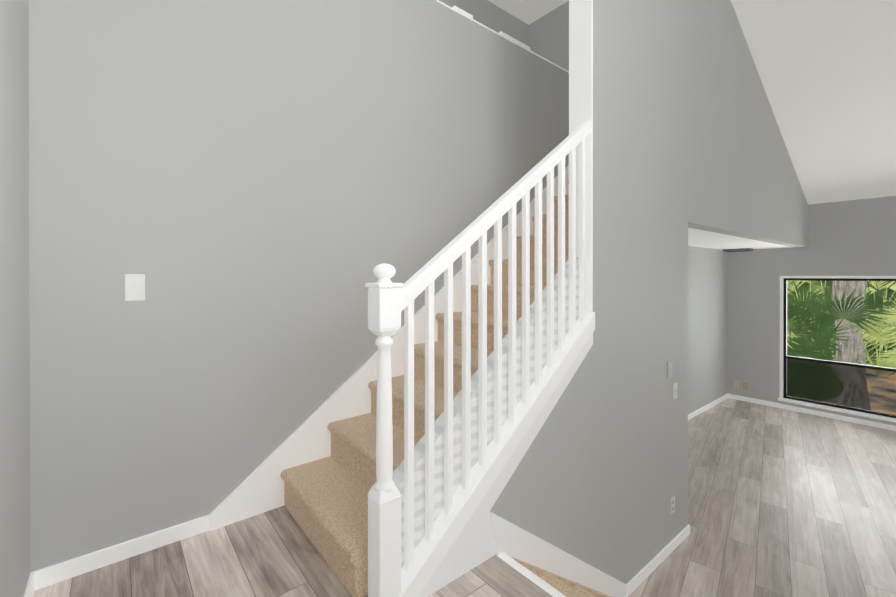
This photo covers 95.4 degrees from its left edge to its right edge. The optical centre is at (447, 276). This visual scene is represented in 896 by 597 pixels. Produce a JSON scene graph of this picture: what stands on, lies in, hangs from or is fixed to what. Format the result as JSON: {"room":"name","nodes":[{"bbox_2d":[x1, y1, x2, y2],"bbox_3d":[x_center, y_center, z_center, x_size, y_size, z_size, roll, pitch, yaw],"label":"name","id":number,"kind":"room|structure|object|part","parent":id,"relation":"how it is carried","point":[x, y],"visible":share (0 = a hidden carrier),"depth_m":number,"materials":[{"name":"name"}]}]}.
{"room":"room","nodes":[
{"label":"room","id":0,"kind":"room"},
{"bbox_2d":[0,0,29,596],"bbox_3d":[-0.597,-1.038,0.211,0.150,4.610,5.950,0,0,-39],"label":"wall","id":1,"kind":"structure","parent":0,"point":[14,343],"depth_m":1.33,"materials":[{"name":"grey paint"}]},
{"bbox_2d":[24,570,37,596],"bbox_3d":[-0.170,1.172,-0.176,0.013,0.072,4.500,0,0,-39],"label":"baseboard","id":2,"kind":"structure","parent":1,"relation":"attached to","point":[32,585],"depth_m":1.53,"materials":[{"name":"white paint"}]},
{"bbox_2d":[33,505,552,596],"bbox_3d":[0.363,1.237,0.209,1.725,0.060,4.820,0,0,-39],"label":"floor","id":3,"kind":"structure","parent":0,"point":[273,553],"depth_m":1.65,"materials":[{"name":"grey wood"}]},
{"bbox_2d":[280,120,594,596],"bbox_3d":[0.458,0.167,2.580,2.640,2.113,0.983,0,0,-39],"label":"staircase","id":4,"kind":"structure","parent":3,"relation":"on","point":[385,498],"depth_m":1.80,"materials":[{"name":"white wood"}]},
{"bbox_3d":[0.287,-0.344,1.869,1.277,0.989,0.038,0,0,-39],"label":"handrail","id":5,"kind":"part","parent":4,"relation":"part of","materials":[{"name":"white paint"}]},
{"bbox_2d":[498,552,565,596],"bbox_3d":[1.337,1.229,0.416,0.043,0.045,3.506,0,0,-39],"label":"trim","id":6,"kind":"structure","parent":3,"relation":"on","point":[533,577],"depth_m":1.64,"materials":[{"name":"white paint"}]},
{"bbox_2d":[29,0,727,572],"bbox_3d":[1.416,0.061,4.108,8.200,3.910,0.120,0,0,-39],"label":"wall","id":7,"kind":"structure","parent":0,"point":[255,192],"depth_m":1.99,"materials":[{"name":"grey paint"}]},
{"bbox_2d":[38,514,209,588],"bbox_3d":[-1.349,1.167,1.759,0.580,0.072,0.013,0,0,-39],"label":"baseboard","id":8,"kind":"structure","parent":7,"relation":"attached to","point":[60,572],"depth_m":1.72,"materials":[{"name":"white paint"}]},
{"bbox_2d":[125,274,144,300],"bbox_3d":[-1.349,0.047,1.755,0.070,0.115,0.014,0,0,-39],"label":"light switch","id":9,"kind":"object","parent":7,"relation":"attached to","point":[134,287],"visible":1,"depth_m":1.75,"materials":[{"name":"white plastic"}]},
{"bbox_2d":[210,165,568,530],"bbox_3d":[0.011,0.070,2.865,2.950,2.260,0.020,0,0,-39],"label":"skirt board","id":10,"kind":"object","parent":7,"relation":"attached to","point":[259,489],"visible":0.35,"depth_m":2.29,"materials":[{"name":"white paint"}]},
{"bbox_2d":[452,6,529,49],"bbox_3d":[0.334,-1.920,3.215,0.840,0.033,0.120,0,0,-39],"label":"trim","id":11,"kind":"structure","parent":7,"relation":"attached to","point":[500,32],"depth_m":3.22,"materials":[{"name":"white paint"}]},
{"bbox_2d":[434,0,568,72],"bbox_3d":[-0.246,-1.896,2.740,3.600,0.012,0.132,0,0,-39],"label":"trim","id":12,"kind":"structure","parent":7,"relation":"on","point":[471,19],"depth_m":3.17,"materials":[{"name":"white paint"}]},
{"bbox_2d":[688,393,728,419],"bbox_3d":[2.847,1.918,5.199,4.230,0.070,0.013,0,0,-39],"label":"baseboard","id":13,"kind":"structure","parent":7,"relation":"attached to","point":[706,407],"depth_m":5.98,"materials":[{"name":"white paint"}]},
{"bbox_2d":[439,0,528,45],"bbox_3d":[-0.707,-1.998,3.933,4.700,2.710,0.150,0,0,-39],"label":"wall","id":14,"kind":"structure","parent":0,"point":[490,15],"depth_m":4.87,"materials":[{"name":"grey paint"}]},
{"bbox_2d":[488,0,568,24],"bbox_3d":[1.464,-3.296,1.280,4.700,0.100,7.000,0,0,-39],"label":"ceiling","id":15,"kind":"structure","parent":0,"point":[528,12],"depth_m":4.92,"materials":[{"name":"paint"}]},
{"bbox_2d":[529,1,568,70],"bbox_3d":[1.746,-2.000,4.528,0.150,2.710,2.040,0,0,-39],"label":"wall","id":16,"kind":"structure","parent":0,"point":[549,36],"depth_m":4.97,"materials":[{"name":"grey paint"}]},
{"bbox_2d":[510,556,611,596],"bbox_3d":[1.748,1.591,0.754,1.100,0.747,3.503,0,0,-39],"label":"steps","id":17,"kind":"structure","parent":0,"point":[566,587],"depth_m":1.89,"materials":[{"name":"beige carpet"}]},
{"bbox_2d":[490,0,807,583],"bbox_3d":[2.607,-0.643,3.828,6.410,5.320,0.140,0,0,-39],"label":"wall","id":18,"kind":"structure","parent":0,"point":[687,134],"depth_m":2.67,"materials":[{"name":"grey paint"}]},
{"bbox_2d":[418,333,592,596],"bbox_3d":[0.307,0.746,1.883,1.234,0.913,0.058,0,0,-39],"label":"stair stringer","id":19,"kind":"structure","parent":18,"relation":"attached to","point":[473,545],"depth_m":1.72,"materials":[{"name":"paint"}]},
{"bbox_2d":[490,512,627,596],"bbox_3d":[0.637,1.482,2.120,1.190,0.960,0.013,0,0,-39],"label":"skirt board","id":20,"kind":"object","parent":18,"relation":"attached to","point":[516,542],"depth_m":1.99,"materials":[{"name":"paint"}]},
{"bbox_2d":[569,0,592,312],"bbox_3d":[0.750,-1.439,2.304,0.012,3.620,0.148,0,0,-39],"label":"trim","id":21,"kind":"structure","parent":18,"relation":"attached to","point":[580,62],"depth_m":2.28,"materials":[{"name":"white paint"}]},
{"bbox_2d":[626,524,689,596],"bbox_3d":[1.460,1.925,2.799,0.983,0.070,0.017,0,0,-39],"label":"baseboard","id":22,"kind":"structure","parent":18,"relation":"attached to","point":[648,569],"depth_m":2.74,"materials":[{"name":"white paint"}]},
{"bbox_2d":[667,360,671,377],"bbox_3d":[1.577,0.655,2.887,0.075,0.120,0.014,0,0,-39],"label":"light switch","id":23,"kind":"object","parent":18,"relation":"attached to","point":[669,369],"visible":1,"depth_m":2.88,"materials":[{"name":"grey plastic"}]},
{"bbox_2d":[670,495,674,514],"bbox_3d":[1.614,1.639,2.924,0.070,0.115,0.007,0,0,-39],"label":"outlet","id":24,"kind":"object","parent":18,"relation":"attached to","point":[672,505],"visible":1,"depth_m":2.92,"materials":[{"name":"white plastic"}]},
{"bbox_2d":[673,383,677,399],"bbox_3d":[1.647,0.828,2.945,0.070,0.115,0.014,0,0,-39],"label":"light switch","id":25,"kind":"object","parent":18,"relation":"attached to","point":[675,390],"visible":1,"depth_m":2.94,"materials":[{"name":"white plastic"}]},
{"bbox_2d":[688,228,794,249],"bbox_3d":[3.078,-0.571,4.847,4.390,0.300,0.840,0,0,-39],"label":"ceiling","id":26,"kind":"structure","parent":0,"point":[703,238],"depth_m":5.00,"materials":[{"name":"paint"}]},
{"bbox_2d":[723,248,752,251],"bbox_3d":[4.417,-0.404,6.203,0.200,0.040,0.340,0,0,-39],"label":"ceiling vent","id":27,"kind":"object","parent":26,"relation":"in","point":[738,250],"visible":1,"depth_m":6.14,"materials":[{"name":"grey metal"}]},
{"bbox_2d":[628,398,895,596],"bbox_3d":[3.853,1.991,2.425,6.570,0.060,5.820,0,0,-39],"label":"floor","id":28,"kind":"structure","parent":0,"point":[785,503],"depth_m":3.43,"materials":[{"name":"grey wood"}]},
{"bbox_2d":[728,196,895,425],"bbox_3d":[6.320,-0.620,4.472,0.150,5.270,5.770,0,0,-39],"label":"wall","id":29,"kind":"structure","parent":0,"point":[852,237],"depth_m":6.03,"materials":[{"name":"grey paint"}]},
{"bbox_2d":[734,380,738,387],"bbox_3d":[4.582,1.710,6.474,0.007,0.115,0.070,0,0,-39],"label":"electrical outlet","id":30,"kind":"object","parent":29,"relation":"attached to","point":[736,384],"visible":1,"depth_m":6.47,"materials":[{"name":"white plastic"}]},
{"bbox_2d":[743,382,747,389],"bbox_3d":[4.659,1.705,6.382,0.006,0.115,0.070,0,0,-39],"label":"electrical outlet","id":31,"kind":"object","parent":29,"relation":"attached to","point":[745,385],"visible":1,"depth_m":6.38,"materials":[{"name":"beige plastic"}]},
{"bbox_2d":[729,394,895,430],"bbox_3d":[6.238,1.920,4.451,0.013,0.070,5.470,0,0,-39],"label":"baseboard","id":32,"kind":"structure","parent":29,"relation":"attached to","point":[854,420],"depth_m":5.74,"materials":[{"name":"white paint"}]},
{"bbox_2d":[778,276,895,422],"bbox_3d":[5.757,0.914,5.101,0.130,1.850,2.550,0,0,-39],"label":"window","id":33,"kind":"structure","parent":29,"relation":"in","point":[786,357],"depth_m":5.68,"materials":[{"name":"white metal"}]},
{"bbox_2d":[787,359,895,414],"bbox_3d":[5.794,1.499,5.133,0.003,0.570,2.410,0,0,-39],"label":"screen","id":34,"kind":"object","parent":33,"relation":"attached to","point":[800,374],"depth_m":5.58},
{"bbox_2d":[731,0,895,204],"bbox_3d":[4.753,-2.150,2.479,5.095,2.398,4.680,0,0,-39],"label":"ceiling","id":35,"kind":"structure","parent":0,"point":[826,69],"depth_m":4.14,"materials":[{"name":"paint"}]},
{"label":"outside","id":36,"kind":"structure","parent":0,"visible":0},
{"bbox_3d":[9.510,2.247,7.695,8.840,0.100,18.000,0,0,-39],"label":"ground","id":37,"kind":"structure","parent":36,"visible":0},
{"bbox_2d":[787,280,895,367],"bbox_3d":[8.015,-0.729,7.926,6.450,5.850,9.100,0,0,-39],"label":"garden","id":38,"kind":"object","parent":37,"relation":"on","point":[865,309],"depth_m":6.71,"materials":[{"name":"green plant"}]},
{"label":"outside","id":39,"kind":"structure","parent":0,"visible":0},
{"bbox_2d":[787,281,895,364],"bbox_3d":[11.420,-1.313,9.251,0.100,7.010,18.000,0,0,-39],"label":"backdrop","id":40,"kind":"structure","parent":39,"point":[805,287],"depth_m":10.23,"materials":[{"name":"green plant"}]}
]}

